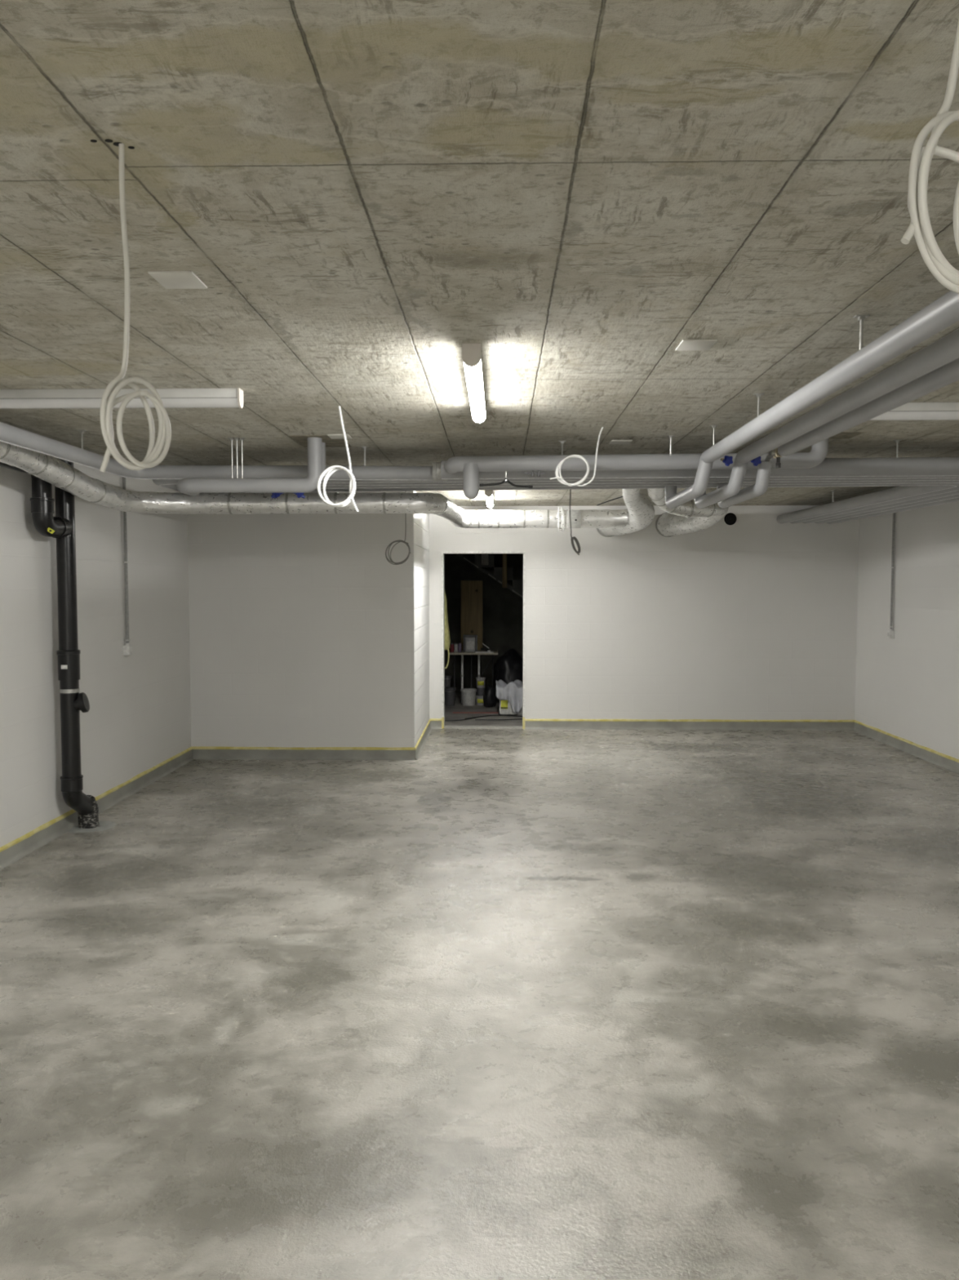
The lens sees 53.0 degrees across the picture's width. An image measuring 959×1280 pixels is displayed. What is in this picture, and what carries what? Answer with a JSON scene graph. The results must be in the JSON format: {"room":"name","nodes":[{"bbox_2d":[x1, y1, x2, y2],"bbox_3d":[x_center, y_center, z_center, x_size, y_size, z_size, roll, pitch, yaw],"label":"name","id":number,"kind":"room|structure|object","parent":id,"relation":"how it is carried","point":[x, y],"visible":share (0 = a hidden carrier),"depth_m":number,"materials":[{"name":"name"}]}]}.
{"room":"unfinished basement","nodes":[
{"label":"unfinished basement","id":0,"kind":"room"},
{"bbox_2d":[0,462,191,847],"bbox_3d":[-2.928,0.224,2.706,0.200,2.500,12.850,0,3,1],"label":"wall","id":1,"kind":"structure","parent":0,"point":[138,717],"depth_m":6.83,"materials":[{"name":"paint"}]},
{"bbox_2d":[0,746,192,852],"bbox_3d":[-2.821,1.368,2.770,0.012,0.029,12.450,0,3,1],"label":"tape","id":2,"kind":"object","parent":1,"relation":"attached to","point":[48,824],"visible":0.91,"depth_m":6.49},
{"bbox_2d":[0,750,193,870],"bbox_3d":[-2.811,1.419,2.773,0.033,0.106,12.450,0,3,1],"label":"baseboard","id":3,"kind":"structure","parent":1,"relation":"attached to","point":[18,851],"depth_m":6.50,"materials":[{"name":"concrete"}]},
{"bbox_2d":[122,476,132,655],"bbox_3d":[-2.705,-0.589,7.348,0.052,1.415,0.068,0,3,1],"label":"conduit","id":4,"kind":"object","parent":1,"relation":"attached to","point":[127,648],"visible":0.92,"depth_m":7.35,"materials":[{"name":"grey plastic"}]},
{"bbox_2d":[187,490,413,747],"bbox_3d":[-1.653,-0.141,8.995,2.078,2.500,0.200,0,3,1],"label":"wall","id":5,"kind":"structure","parent":0,"point":[301,624],"depth_m":8.90,"materials":[{"name":"paint"}]},
{"bbox_2d":[191,749,414,759],"bbox_3d":[-1.644,1.061,8.948,2.080,0.106,0.032,0,3,1],"label":"baseboard","id":6,"kind":"structure","parent":5,"relation":"attached to","point":[245,754],"depth_m":8.95,"materials":[{"name":"concrete"}]},
{"bbox_2d":[191,746,414,750],"bbox_3d":[-1.644,1.010,8.954,2.080,0.028,0.012,0,3,1],"label":"tape","id":7,"kind":"object","parent":5,"relation":"attached to","point":[193,747],"visible":1,"depth_m":8.95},
{"bbox_2d":[412,490,429,746],"bbox_3d":[-0.682,-0.194,9.908,0.200,2.500,2.068,0,3,1],"label":"wall","id":8,"kind":"structure","parent":0,"point":[420,522],"depth_m":9.62,"materials":[{"name":"paint"}]},
{"bbox_2d":[414,718,431,750],"bbox_3d":[-0.577,0.955,9.892,0.012,0.028,1.930,0,3,1],"label":"tape","id":9,"kind":"object","parent":8,"relation":"attached to","point":[429,720],"visible":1,"depth_m":9.72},
{"bbox_2d":[414,721,431,759],"bbox_3d":[-0.568,1.006,9.894,0.032,0.105,1.930,0,3,1],"label":"baseboard","id":10,"kind":"structure","parent":8,"relation":"attached to","point":[417,753],"depth_m":9.71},
{"bbox_2d":[0,691,958,1279],"bbox_3d":[0.659,1.415,5.478,7.255,0.200,18.400,0,3,1],"label":"floor","id":11,"kind":"structure","parent":0,"point":[489,1004],"depth_m":3.62,"materials":[{"name":"concrete"}]},
{"bbox_2d":[54,457,98,828],"bbox_3d":[-2.624,0.037,6.295,0.188,2.462,0.350,0,3,1],"label":"pipe","id":12,"kind":"object","parent":11,"relation":"on","point":[72,701],"visible":0.99,"depth_m":6.16,"materials":[{"name":"black plastic"}]},
{"bbox_2d":[56,649,80,680],"bbox_3d":[-2.650,0.160,6.198,0.142,0.193,0.142,0,3,1],"label":"socket","id":13,"kind":"object","parent":12,"relation":"attached to","point":[68,660],"depth_m":6.14,"materials":[{"name":"black plastic"}]},
{"bbox_2d":[60,774,83,792],"bbox_3d":[-2.650,0.932,6.243,0.138,0.097,0.138,0,3,1],"label":"socket","id":14,"kind":"object","parent":12,"relation":"attached to","point":[68,783],"depth_m":6.19,"materials":[{"name":"black plastic"}]},
{"bbox_2d":[67,820,116,832],"bbox_3d":[-2.592,1.254,6.476,0.249,0.006,0.317,0,3,1],"label":"skirt","id":15,"kind":"object","parent":11,"relation":"on","point":[104,825],"visible":0.77,"depth_m":6.41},
{"bbox_2d":[444,687,456,706],"bbox_3d":[-0.398,0.763,12.927,0.171,0.240,0.166,0,3,1],"label":"bucket","id":16,"kind":"object","parent":11,"relation":"on","point":[450,692],"visible":0.9,"depth_m":12.87,"materials":[{"name":"plastic"}]},
{"bbox_2d":[444,675,452,687],"bbox_3d":[-0.437,0.560,12.966,0.131,0.150,0.126,0,3,1],"label":"bucket","id":17,"kind":"object","parent":16,"relation":"on","point":[447,678],"visible":0.77,"depth_m":12.92,"materials":[{"name":"plastic"}]},
{"bbox_2d":[460,688,477,706],"bbox_3d":[-0.147,0.773,12.972,0.231,0.215,0.226,0,3,1],"label":"bucket","id":18,"kind":"object","parent":11,"relation":"on","point":[468,695],"visible":1,"depth_m":12.89,"materials":[{"name":"grey plastic"}]},
{"bbox_2d":[449,649,497,702],"bbox_3d":[-0.082,0.511,13.207,0.670,0.710,0.600,0,3,1],"label":"work table","id":19,"kind":"object","parent":11,"relation":"on","point":[495,651],"visible":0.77,"depth_m":13.19,"materials":[{"name":"white paint"}]},
{"bbox_2d":[449,643,453,652],"bbox_3d":[-0.375,0.104,13.039,0.050,0.118,0.050,0,3,1],"label":"paint can","id":20,"kind":"object","parent":19,"relation":"on","point":[451,647],"visible":0.86,"depth_m":13.02,"materials":[{"name":"plastic"}]},
{"bbox_2d":[453,643,457,652],"bbox_3d":[-0.320,0.104,13.038,0.050,0.118,0.050,0,3,1],"label":"paint can","id":21,"kind":"object","parent":19,"relation":"on","point":[455,645],"visible":1,"depth_m":13.02,"materials":[{"name":"grey plastic"}]},
{"bbox_2d":[457,643,462,652],"bbox_3d":[-0.268,0.104,13.037,0.050,0.118,0.050,0,3,1],"label":"paint can","id":22,"kind":"object","parent":19,"relation":"on","point":[460,645],"visible":1,"depth_m":13.02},
{"bbox_2d":[463,635,477,652],"bbox_3d":[-0.123,0.046,13.087,0.190,0.228,0.166,0,3,1],"label":"canister","id":23,"kind":"object","parent":19,"relation":"on","point":[470,642],"visible":0.95,"depth_m":13.02,"materials":[{"name":"grey plastic"}]},
{"bbox_2d":[461,580,482,649],"bbox_3d":[-0.108,-0.343,13.421,0.305,0.969,0.025,0,3,1],"label":"board","id":24,"kind":"object","parent":19,"relation":"on","point":[471,590],"visible":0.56,"depth_m":13.40,"materials":[{"name":"wood"}]},
{"bbox_2d":[475,651,493,653],"bbox_3d":[0.066,0.164,12.950,0.245,0.011,0.165,0,3,1],"label":"paper sheet","id":25,"kind":"object","parent":19,"relation":"on","point":[475,651],"visible":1,"depth_m":12.90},
{"bbox_2d":[480,643,490,651],"bbox_3d":[0.084,0.100,12.995,0.149,0.112,0.049,1,4,23],"label":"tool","id":26,"kind":"object","parent":25,"relation":"on","point":[482,649],"visible":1,"depth_m":13.00,"materials":[{"name":"black metal"}]},
{"bbox_2d":[453,711,498,713],"bbox_3d":[0.091,0.922,12.195,0.860,0.006,0.080,0,3,1],"label":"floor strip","id":27,"kind":"object","parent":11,"relation":"on","point":[453,712],"visible":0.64,"depth_m":12.19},
{"bbox_2d":[475,694,484,705],"bbox_3d":[0.029,0.814,13.031,0.178,0.125,0.178,0,3,1],"label":"bucket","id":28,"kind":"object","parent":11,"relation":"on","point":[479,699],"visible":0.62,"depth_m":12.96,"materials":[{"name":"grey plastic"}]},
{"bbox_2d":[477,687,484,695],"bbox_3d":[0.022,0.697,13.025,0.110,0.105,0.110,0,3,1],"label":"paint can","id":29,"kind":"object","parent":28,"relation":"on","point":[480,691],"visible":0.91,"depth_m":12.97,"materials":[{"name":"plastic"}]},
{"bbox_2d":[475,677,485,688],"bbox_3d":[0.017,0.577,13.018,0.138,0.130,0.138,0,3,1],"label":"bucket","id":30,"kind":"object","parent":29,"relation":"on","point":[480,681],"visible":1,"depth_m":12.97,"materials":[{"name":"grey plastic"}]},
{"bbox_2d":[444,715,522,721],"bbox_3d":[0.113,0.942,11.750,1.377,0.018,0.272,-1,4,-20],"label":"power cable","id":31,"kind":"object","parent":11,"relation":"on","point":[467,718],"visible":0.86,"depth_m":11.73,"materials":[{"name":"black rubber"}]},
{"bbox_2d":[483,684,496,707],"bbox_3d":[0.137,0.740,12.786,0.180,0.303,0.208,0,3,1],"label":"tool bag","id":32,"kind":"object","parent":11,"relation":"on","point":[489,696],"visible":0.96,"depth_m":12.71,"materials":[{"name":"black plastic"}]},
{"bbox_2d":[475,718,522,719],"bbox_3d":[0.353,0.955,11.568,0.816,0.013,0.067,-1,3,-9],"label":"power cable","id":33,"kind":"object","parent":11,"relation":"on","point":[518,718],"visible":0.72,"depth_m":11.53,"materials":[{"name":"black rubber"}]},
{"bbox_2d":[493,648,522,702],"bbox_3d":[0.421,0.492,13.187,0.481,0.750,0.608,0,3,1],"label":"sack","id":34,"kind":"object","parent":11,"relation":"on","point":[508,668],"visible":0.48,"depth_m":12.97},
{"bbox_2d":[498,698,522,715],"bbox_3d":[0.400,0.759,12.131,0.320,0.340,0.355,0,3,1],"label":"storage box","id":35,"kind":"object","parent":11,"relation":"on","point":[504,707],"visible":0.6,"depth_m":11.96,"materials":[{"name":"grey plastic"}]},
{"bbox_2d":[495,680,522,713],"bbox_3d":[0.408,0.709,12.074,0.408,0.397,0.405,0,3,1],"label":"plastic bag","id":36,"kind":"object","parent":35,"relation":"on","point":[512,692],"visible":0.83,"depth_m":11.93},
{"bbox_2d":[0,0,958,506],"bbox_3d":[0.619,-1.199,3.484,7.255,0.250,14.720,0,3,1],"label":"ceiling","id":37,"kind":"structure","parent":0,"point":[361,193],"depth_m":2.25,"materials":[{"name":"concrete"}]},
{"bbox_2d":[0,462,71,537],"bbox_3d":[-2.747,-0.631,1.262,0.137,0.538,9.674,0,3,1],"label":"pipe","id":38,"kind":"object","parent":37,"relation":"hanging from","point":[42,502],"visible":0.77,"depth_m":5.78,"materials":[{"name":"black plastic"}]},
{"bbox_2d":[29,497,54,513],"bbox_3d":[-2.649,-0.813,5.821,0.136,0.090,0.136,0,3,1],"label":"socket","id":39,"kind":"object","parent":38,"relation":"attached to","point":[37,504],"depth_m":5.77,"materials":[{"name":"black plastic"}]},
{"bbox_2d":[90,138,134,149],"bbox_3d":[-0.724,-0.981,1.896,0.082,0.001,0.025,-1,4,-24],"label":"hole","id":40,"kind":"object","parent":37,"relation":"attached to","point":[116,144],"visible":1,"depth_m":1.89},
{"bbox_2d":[0,387,243,408],"bbox_3d":[-1.681,-1.080,4.317,1.230,0.083,0.069,0,3,1],"label":"ceiling lamp","id":41,"kind":"object","parent":37,"relation":"attached to","point":[73,397],"visible":0.84,"depth_m":4.29,"materials":[{"name":"plastic"}]},
{"bbox_2d":[0,398,239,408],"bbox_3d":[-1.681,-1.060,4.318,1.218,0.036,0.066,0,3,1],"label":"diffuser","id":42,"kind":"object","parent":41,"relation":"attached to","point":[5,403],"depth_m":4.29,"materials":[{"name":"plastic"}]},
{"bbox_2d":[99,142,171,472],"bbox_3d":[-0.695,-0.660,1.930,0.144,0.646,0.054,-2,4,-32],"label":"coiled cable","id":43,"kind":"object","parent":37,"relation":"hanging from","point":[108,401],"visible":1,"depth_m":1.92,"materials":[{"name":"plastic"}]},
{"bbox_2d":[147,271,207,288],"bbox_3d":[-0.860,-1.028,2.744,0.124,0.006,0.144,0,3,1],"label":"cover plate","id":44,"kind":"object","parent":37,"relation":"attached to","point":[167,279],"visible":1,"depth_m":2.73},
{"bbox_2d":[0,422,432,480],"bbox_3d":[-1.358,-0.838,1.270,2.033,0.214,9.773,0,3,1],"label":"insulated pipe","id":45,"kind":"object","parent":37,"relation":"hanging from","point":[10,434],"visible":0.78,"depth_m":6.06,"materials":[{"name":"metal"}]},
{"bbox_2d":[432,462,448,481],"bbox_3d":[-0.245,-1.049,5.986,0.090,0.120,0.120,0,3,1],"label":"coupling","id":46,"kind":"object","parent":45,"relation":"attached to","point":[437,476],"visible":0.54,"depth_m":5.94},
{"bbox_2d":[177,437,322,496],"bbox_3d":[-1.381,-1.047,5.834,0.890,0.325,0.293,0,3,1],"label":"insulated pipe","id":47,"kind":"object","parent":37,"relation":"hanging from","point":[191,486],"visible":0.94,"depth_m":5.70,"materials":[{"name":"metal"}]},
{"bbox_2d":[0,441,628,528],"bbox_3d":[-1.913,-0.876,3.564,2.887,0.354,14.141,1,3,17],"label":"duct","id":48,"kind":"object","parent":37,"relation":"hanging from","point":[51,469],"visible":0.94,"depth_m":6.73,"materials":[{"name":"metal"}]},
{"bbox_2d":[558,506,564,532],"bbox_3d":[0.828,-1.227,9.790,0.063,0.249,0.235,0,3,1],"label":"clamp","id":49,"kind":"object","parent":48,"relation":"on","point":[562,513],"visible":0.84,"depth_m":9.69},
{"bbox_2d":[566,510,581,528],"bbox_3d":[0.950,-1.217,9.676,0.140,0.180,0.017,0,3,1],"label":"plate","id":50,"kind":"object","parent":48,"relation":"attached to","point":[575,515],"visible":1,"depth_m":9.67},
{"bbox_2d":[288,435,351,447],"bbox_3d":[-0.963,-1.209,5.852,0.300,0.004,0.460,0,3,1],"label":"cover plate","id":51,"kind":"object","parent":37,"relation":"attached to","point":[301,439],"depth_m":5.79,"materials":[{"name":"metal"}]},
{"bbox_2d":[321,442,325,475],"bbox_3d":[-0.990,-1.114,5.908,0.086,0.200,0.086,0,3,1],"label":"insulated pipe","id":52,"kind":"object","parent":37,"relation":"hanging from","point":[323,444],"visible":0.24,"depth_m":5.89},
{"bbox_2d":[317,405,358,511],"bbox_3d":[-0.694,-0.886,4.717,0.203,0.518,0.096,0,3,1],"label":"coiled cable","id":53,"kind":"object","parent":37,"relation":"hanging from","point":[328,471],"visible":1,"depth_m":4.71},
{"bbox_2d":[327,434,351,439],"bbox_3d":[-0.822,-1.196,5.649,0.124,0.006,0.144,0,3,1],"label":"cover plate","id":54,"kind":"object","parent":37,"relation":"attached to","point":[331,436],"visible":1,"depth_m":5.63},
{"bbox_2d":[385,490,410,564],"bbox_3d":[-0.635,-0.945,7.474,0.198,0.719,0.061,0,3,1],"label":"coiled cable","id":55,"kind":"object","parent":37,"relation":"hanging from","point":[397,540],"visible":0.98,"depth_m":7.48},
{"bbox_2d":[462,342,486,423],"bbox_3d":[-0.016,-1.067,4.091,0.069,0.083,1.230,0,3,1],"label":"ceiling lamp","id":56,"kind":"object","parent":37,"relation":"attached to","point":[471,353],"visible":1,"depth_m":3.75,"materials":[{"name":"plastic"}]},
{"bbox_2d":[463,360,485,422],"bbox_3d":[-0.016,-1.047,4.093,0.066,0.036,1.218,0,3,1],"label":"diffuser","id":57,"kind":"object","parent":56,"relation":"attached to","point":[473,369],"depth_m":3.93,"materials":[{"name":"white"}]},
{"bbox_2d":[484,489,493,507],"bbox_3d":[0.097,-1.370,9.311,0.069,0.083,1.230,0,3,1],"label":"ceiling lamp","id":58,"kind":"object","parent":37,"relation":"attached to","point":[489,493],"visible":0.88,"depth_m":8.94,"materials":[{"name":"plastic"}]},
{"bbox_2d":[485,494,493,507],"bbox_3d":[0.097,-1.349,9.313,0.066,0.036,1.218,0,3,1],"label":"diffuser","id":59,"kind":"object","parent":58,"relation":"attached to","point":[489,498],"depth_m":9.18,"materials":[{"name":"white"}]},
{"bbox_2d":[569,489,580,555],"bbox_3d":[0.695,-0.943,6.944,0.085,0.661,0.051,-2,4,-30],"label":"coiled cable","id":60,"kind":"object","parent":37,"relation":"hanging from","point":[574,538],"visible":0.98,"depth_m":6.95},
{"bbox_2d":[550,426,604,486],"bbox_3d":[0.538,-1.019,5.355,0.299,0.329,0.060,0,3,-3],"label":"coiled cable","id":61,"kind":"object","parent":37,"relation":"hanging from","point":[562,480],"visible":1,"depth_m":5.36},
{"bbox_2d":[596,496,622,505],"bbox_3d":[1.334,-1.408,9.655,0.034,0.045,0.930,-1,3,-13],"label":"wire","id":62,"kind":"object","parent":37,"relation":"attached to","point":[620,496],"visible":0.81,"depth_m":9.67,"materials":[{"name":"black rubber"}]},
{"bbox_2d":[608,440,632,444],"bbox_3d":[0.863,-1.209,5.873,0.124,0.006,0.144,0,3,1],"label":"cover plate","id":63,"kind":"object","parent":37,"relation":"attached to","point":[613,442],"visible":1,"depth_m":5.85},
{"bbox_2d":[598,488,654,535],"bbox_3d":[1.456,-1.215,8.935,0.504,0.340,3.567,0,3,4],"label":"duct","id":64,"kind":"object","parent":37,"relation":"hanging from","point":[640,510],"visible":0.7,"depth_m":9.15,"materials":[{"name":"metal"}]},
{"bbox_2d":[310,483,958,524],"bbox_3d":[0.824,-1.260,8.566,5.031,0.215,4.259,0,3,1],"label":"insulated pipe","id":65,"kind":"object","parent":37,"relation":"hanging from","point":[901,491],"visible":0.31,"depth_m":6.99,"materials":[{"name":"metal"}]},
{"bbox_2d":[315,480,958,524],"bbox_3d":[0.814,-1.204,8.484,5.316,0.112,4.430,0,3,1],"label":"insulated pipe","id":66,"kind":"object","parent":65,"relation":"attached to","point":[955,489],"visible":0.09,"depth_m":6.50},
{"bbox_2d":[444,435,828,499],"bbox_3d":[0.914,-1.015,5.668,2.251,0.370,0.165,0,3,1],"label":"insulated pipe","id":67,"kind":"object","parent":37,"relation":"hanging from","point":[470,466],"visible":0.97,"depth_m":5.62,"materials":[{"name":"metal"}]},
{"bbox_2d":[479,471,533,488],"bbox_3d":[0.155,-0.936,5.607,0.311,0.101,0.026,0,3,1],"label":"cable","id":68,"kind":"object","parent":67,"relation":"hanging from","point":[505,480],"visible":1,"depth_m":5.61,"materials":[{"name":"rubber"}]},
{"bbox_2d":[524,470,545,476],"bbox_3d":[0.328,-0.982,5.660,0.120,0.040,0.023,0,3,1],"label":"clamp","id":69,"kind":"object","parent":67,"relation":"attached to","point":[532,473],"visible":1,"depth_m":5.66,"materials":[{"name":"metal"}]},
{"bbox_2d":[320,478,958,524],"bbox_3d":[0.805,-1.251,8.401,5.601,0.215,4.591,0,3,1],"label":"insulated pipe","id":70,"kind":"object","parent":37,"relation":"hanging from","point":[953,493],"visible":0.12,"depth_m":6.31,"materials":[{"name":"metal"}]},
{"bbox_2d":[271,493,283,498],"bbox_3d":[-1.342,-0.974,6.386,0.086,0.067,0.060,-3,4,-38],"label":"shutoff valve","id":71,"kind":"object","parent":70,"relation":"attached to","point":[273,495],"visible":0.56,"depth_m":6.37,"materials":[{"name":"blue metal"}]},
{"bbox_2d":[293,493,305,498],"bbox_3d":[-1.201,-0.974,6.381,0.082,0.067,0.066,2,4,25],"label":"shutoff valve","id":72,"kind":"object","parent":70,"relation":"attached to","point":[299,495],"visible":0.52,"depth_m":6.37,"materials":[{"name":"blue metal"}]},
{"bbox_2d":[647,488,728,536],"bbox_3d":[1.956,-1.215,8.916,0.711,0.333,3.587,1,3,12],"label":"duct","id":73,"kind":"object","parent":37,"relation":"hanging from","point":[685,518],"visible":0.62,"depth_m":9.37,"materials":[{"name":"metal"}]},
{"bbox_2d":[675,338,717,350],"bbox_3d":[0.787,-1.071,3.488,0.124,0.006,0.144,0,3,1],"label":"cover plate","id":74,"kind":"object","parent":37,"relation":"attached to","point":[686,344],"visible":1,"depth_m":3.48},
{"bbox_2d":[440,440,958,524],"bbox_3d":[1.849,-1.233,8.222,4.060,0.230,4.905,0,3,1],"label":"insulated pipe","id":75,"kind":"object","parent":37,"relation":"hanging from","point":[896,466],"visible":0.61,"depth_m":5.80,"materials":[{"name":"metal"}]},
{"bbox_2d":[665,290,958,508],"bbox_3d":[1.173,-0.764,1.377,0.124,0.373,10.088,0,3,1],"label":"insulated pipe","id":76,"kind":"object","parent":37,"relation":"hanging from","point":[943,313],"visible":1,"depth_m":3.22,"materials":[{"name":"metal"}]},
{"bbox_2d":[828,431,864,439],"bbox_3d":[2.063,-1.195,5.617,0.280,0.004,0.240,0,3,1],"label":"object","id":77,"kind":"structure","parent":37,"relation":"attached to","point":[843,435],"depth_m":5.61,"materials":[{"name":"concrete"}]},
{"bbox_2d":[869,402,958,420],"bbox_3d":[2.337,-1.098,4.630,1.230,0.083,0.069,0,3,1],"label":"ceiling lamp","id":78,"kind":"object","parent":37,"relation":"attached to","point":[909,411],"visible":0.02,"depth_m":4.60,"materials":[{"name":"plastic"}]},
{"bbox_2d":[869,411,958,420],"bbox_3d":[2.337,-1.078,4.631,1.218,0.036,0.066,0,3,1],"label":"diffuser","id":79,"kind":"object","parent":78,"relation":"attached to","point":[890,415],"depth_m":4.61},
{"bbox_2d":[901,18,958,293],"bbox_3d":[0.634,-0.699,1.243,0.178,0.489,0.044,-1,3,-16],"label":"coiled cable","id":80,"kind":"object","parent":37,"relation":"hanging from","point":[920,226],"visible":1,"depth_m":1.23,"materials":[{"name":"plastic"}]},
{"bbox_2d":[444,553,523,691],"bbox_3d":[0.516,-0.518,14.637,3.600,2.600,0.100,0,3,1],"label":"wall","id":81,"kind":"structure","parent":0,"point":[502,608],"depth_m":14.60,"materials":[{"name":"concrete"}]},
{"bbox_2d":[429,505,859,719],"bbox_3d":[1.821,-0.246,10.812,4.765,2.500,0.150,0,3,1],"label":"wall","id":82,"kind":"structure","parent":0,"point":[754,617],"depth_m":10.73,"materials":[{"name":"paint"}]},
{"bbox_2d":[430,720,441,728],"bbox_3d":[-0.490,0.952,10.841,0.126,0.104,0.031,0,3,1],"label":"baseboard","id":83,"kind":"structure","parent":82,"relation":"attached to","point":[434,724],"depth_m":10.85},
{"bbox_2d":[431,718,441,720],"bbox_3d":[-0.490,0.901,10.847,0.126,0.024,0.012,0,3,1],"label":"tape","id":84,"kind":"object","parent":82,"relation":"attached to","point":[432,719],"visible":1,"depth_m":10.84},
{"bbox_2d":[444,725,522,728],"bbox_3d":[0.045,0.993,10.932,0.892,0.012,0.130,0,3,1],"label":"threshold","id":85,"kind":"object","parent":82,"relation":"in","point":[445,726],"depth_m":10.92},
{"bbox_2d":[441,551,525,726],"bbox_3d":[0.045,0.002,10.865,0.936,1.997,0.179,0,3,1],"label":"door frame","id":86,"kind":"structure","parent":82,"relation":"in","point":[442,552],"depth_m":10.77,"materials":[{"name":"white paint"}]},
{"bbox_2d":[441,716,444,728],"bbox_3d":[-0.413,0.934,10.840,0.029,0.131,0.009,0,3,1],"label":"tape","id":87,"kind":"object","parent":86,"relation":"attached to","point":[442,717],"visible":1,"depth_m":10.84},
{"bbox_2d":[522,717,524,728],"bbox_3d":[0.499,0.935,10.821,0.029,0.131,0.009,0,3,1],"label":"tape","id":88,"kind":"object","parent":86,"relation":"attached to","point":[523,718],"visible":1,"depth_m":10.82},
{"bbox_2d":[152,475,958,524],"bbox_3d":[0.796,-1.195,8.329,5.886,0.112,4.742,0,3,1],"label":"insulated pipe","id":89,"kind":"object","parent":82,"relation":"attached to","point":[171,484],"visible":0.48,"depth_m":6.17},
{"bbox_2d":[596,528,613,537],"bbox_3d":[1.432,-1.281,10.682,0.276,0.276,0.006,0,3,1],"label":"pipe collar","id":90,"kind":"object","parent":82,"relation":"attached to","point":[597,529],"depth_m":10.69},
{"bbox_2d":[655,512,673,537],"bbox_3d":[2.092,-1.280,10.668,0.276,0.276,0.006,0,3,1],"label":"pipe collar","id":91,"kind":"object","parent":82,"relation":"attached to","point":[660,515],"depth_m":10.67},
{"bbox_2d":[524,720,854,730],"bbox_3d":[2.357,0.955,10.779,3.689,0.106,0.033,0,3,1],"label":"baseboard","id":92,"kind":"structure","parent":82,"relation":"attached to","point":[529,725],"depth_m":10.78,"materials":[{"name":"concrete"}]},
{"bbox_2d":[524,719,854,722],"bbox_3d":[2.357,0.904,10.785,3.689,0.027,0.012,0,3,1],"label":"tape","id":93,"kind":"object","parent":82,"relation":"attached to","point":[532,720],"visible":1,"depth_m":10.79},
{"bbox_2d":[724,512,737,524],"bbox_3d":[2.781,-1.341,10.650,0.136,0.136,0.006,0,3,1],"label":"air vent","id":94,"kind":"object","parent":82,"relation":"in","point":[730,518],"visible":1,"depth_m":10.65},
{"bbox_2d":[855,501,958,759],"bbox_3d":[4.146,0.178,3.488,0.200,2.500,14.720,0,3,1],"label":"wall","id":95,"kind":"structure","parent":0,"point":[907,686],"depth_m":9.26,"materials":[{"name":"paint"}]},
{"bbox_2d":[887,512,895,638],"bbox_3d":[4.156,-0.724,9.667,0.056,1.415,0.068,0,3,1],"label":"conduit","id":96,"kind":"object","parent":95,"relation":"attached to","point":[891,633],"visible":0.93,"depth_m":9.67,"materials":[{"name":"grey plastic"}]},
{"bbox_2d":[853,722,958,774],"bbox_3d":[4.030,1.372,3.579,0.033,0.106,14.360,0,3,1],"label":"baseboard","id":97,"kind":"structure","parent":95,"relation":"attached to","point":[950,765],"depth_m":9.27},
{"bbox_2d":[854,720,958,762],"bbox_3d":[4.040,1.321,3.576,0.012,0.030,14.360,0,3,1],"label":"tape","id":98,"kind":"object","parent":95,"relation":"attached to","point":[929,749],"visible":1,"depth_m":9.26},
{"bbox_3d":[0.475,-1.757,12.672,3.600,0.100,3.680,0,3,1],"label":"ceiling","id":99,"kind":"structure","parent":0,"visible":0},
{"bbox_2d":[444,592,450,668],"bbox_3d":[-0.453,-0.647,11.594,0.206,1.990,0.200,0,3,1],"label":"hose","id":100,"kind":"object","parent":99,"relation":"hanging from","point":[447,639],"visible":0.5,"depth_m":11.56,"materials":[{"name":"yellow rubber"}]},
{"bbox_2d":[454,553,523,598],"bbox_3d":[0.529,-0.677,14.095,3.350,2.201,0.862,0,3,1],"label":"stair","id":101,"kind":"structure","parent":99,"relation":"attached to","point":[482,561],"depth_m":13.68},
{"bbox_2d":[502,553,506,587],"bbox_3d":[0.356,-1.248,13.566,0.065,1.020,0.080,0,3,1],"label":"timber post","id":102,"kind":"object","parent":99,"relation":"attached to","point":[504,555],"visible":0.44,"depth_m":13.54,"materials":[{"name":"brown wood"}]},
{"bbox_3d":[0.463,0.594,-3.683,7.255,2.500,0.200,0,3,1],"label":"wall","id":103,"kind":"structure","parent":0,"visible":0},
{"bbox_2d":[694,328,958,508],"bbox_3d":[1.366,-0.701,1.377,0.110,0.246,10.088,0,3,1],"label":"insulated pipe","id":104,"kind":"object","parent":103,"relation":"attached to","point":[945,350],"visible":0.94,"depth_m":3.67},
{"bbox_2d":[720,455,733,466],"bbox_3d":[1.364,-0.984,5.293,0.060,0.059,0.080,0,3,1],"label":"shutoff valve","id":105,"kind":"object","parent":104,"relation":"attached to","point":[727,460],"visible":1,"depth_m":5.26,"materials":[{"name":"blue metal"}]},
{"bbox_2d":[751,456,761,466],"bbox_3d":[1.524,-0.987,5.309,0.060,0.059,0.080,0,3,1],"label":"shutoff valve","id":106,"kind":"object","parent":104,"relation":"attached to","point":[757,461],"visible":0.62,"depth_m":5.28,"materials":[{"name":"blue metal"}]},
{"bbox_2d":[716,358,958,508],"bbox_3d":[1.508,-0.702,1.372,0.106,0.244,10.086,0,3,1],"label":"insulated pipe","id":107,"kind":"object","parent":103,"relation":"attached to","point":[948,374],"visible":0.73,"depth_m":3.96,"materials":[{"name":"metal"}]},
{"bbox_2d":[768,448,782,468],"bbox_3d":[1.589,-0.974,5.162,0.076,0.098,0.095,0,3,1],"label":"pipe fitting","id":108,"kind":"object","parent":107,"relation":"attached to","point":[775,454],"visible":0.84,"depth_m":5.16,"materials":[{"name":"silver metal"}]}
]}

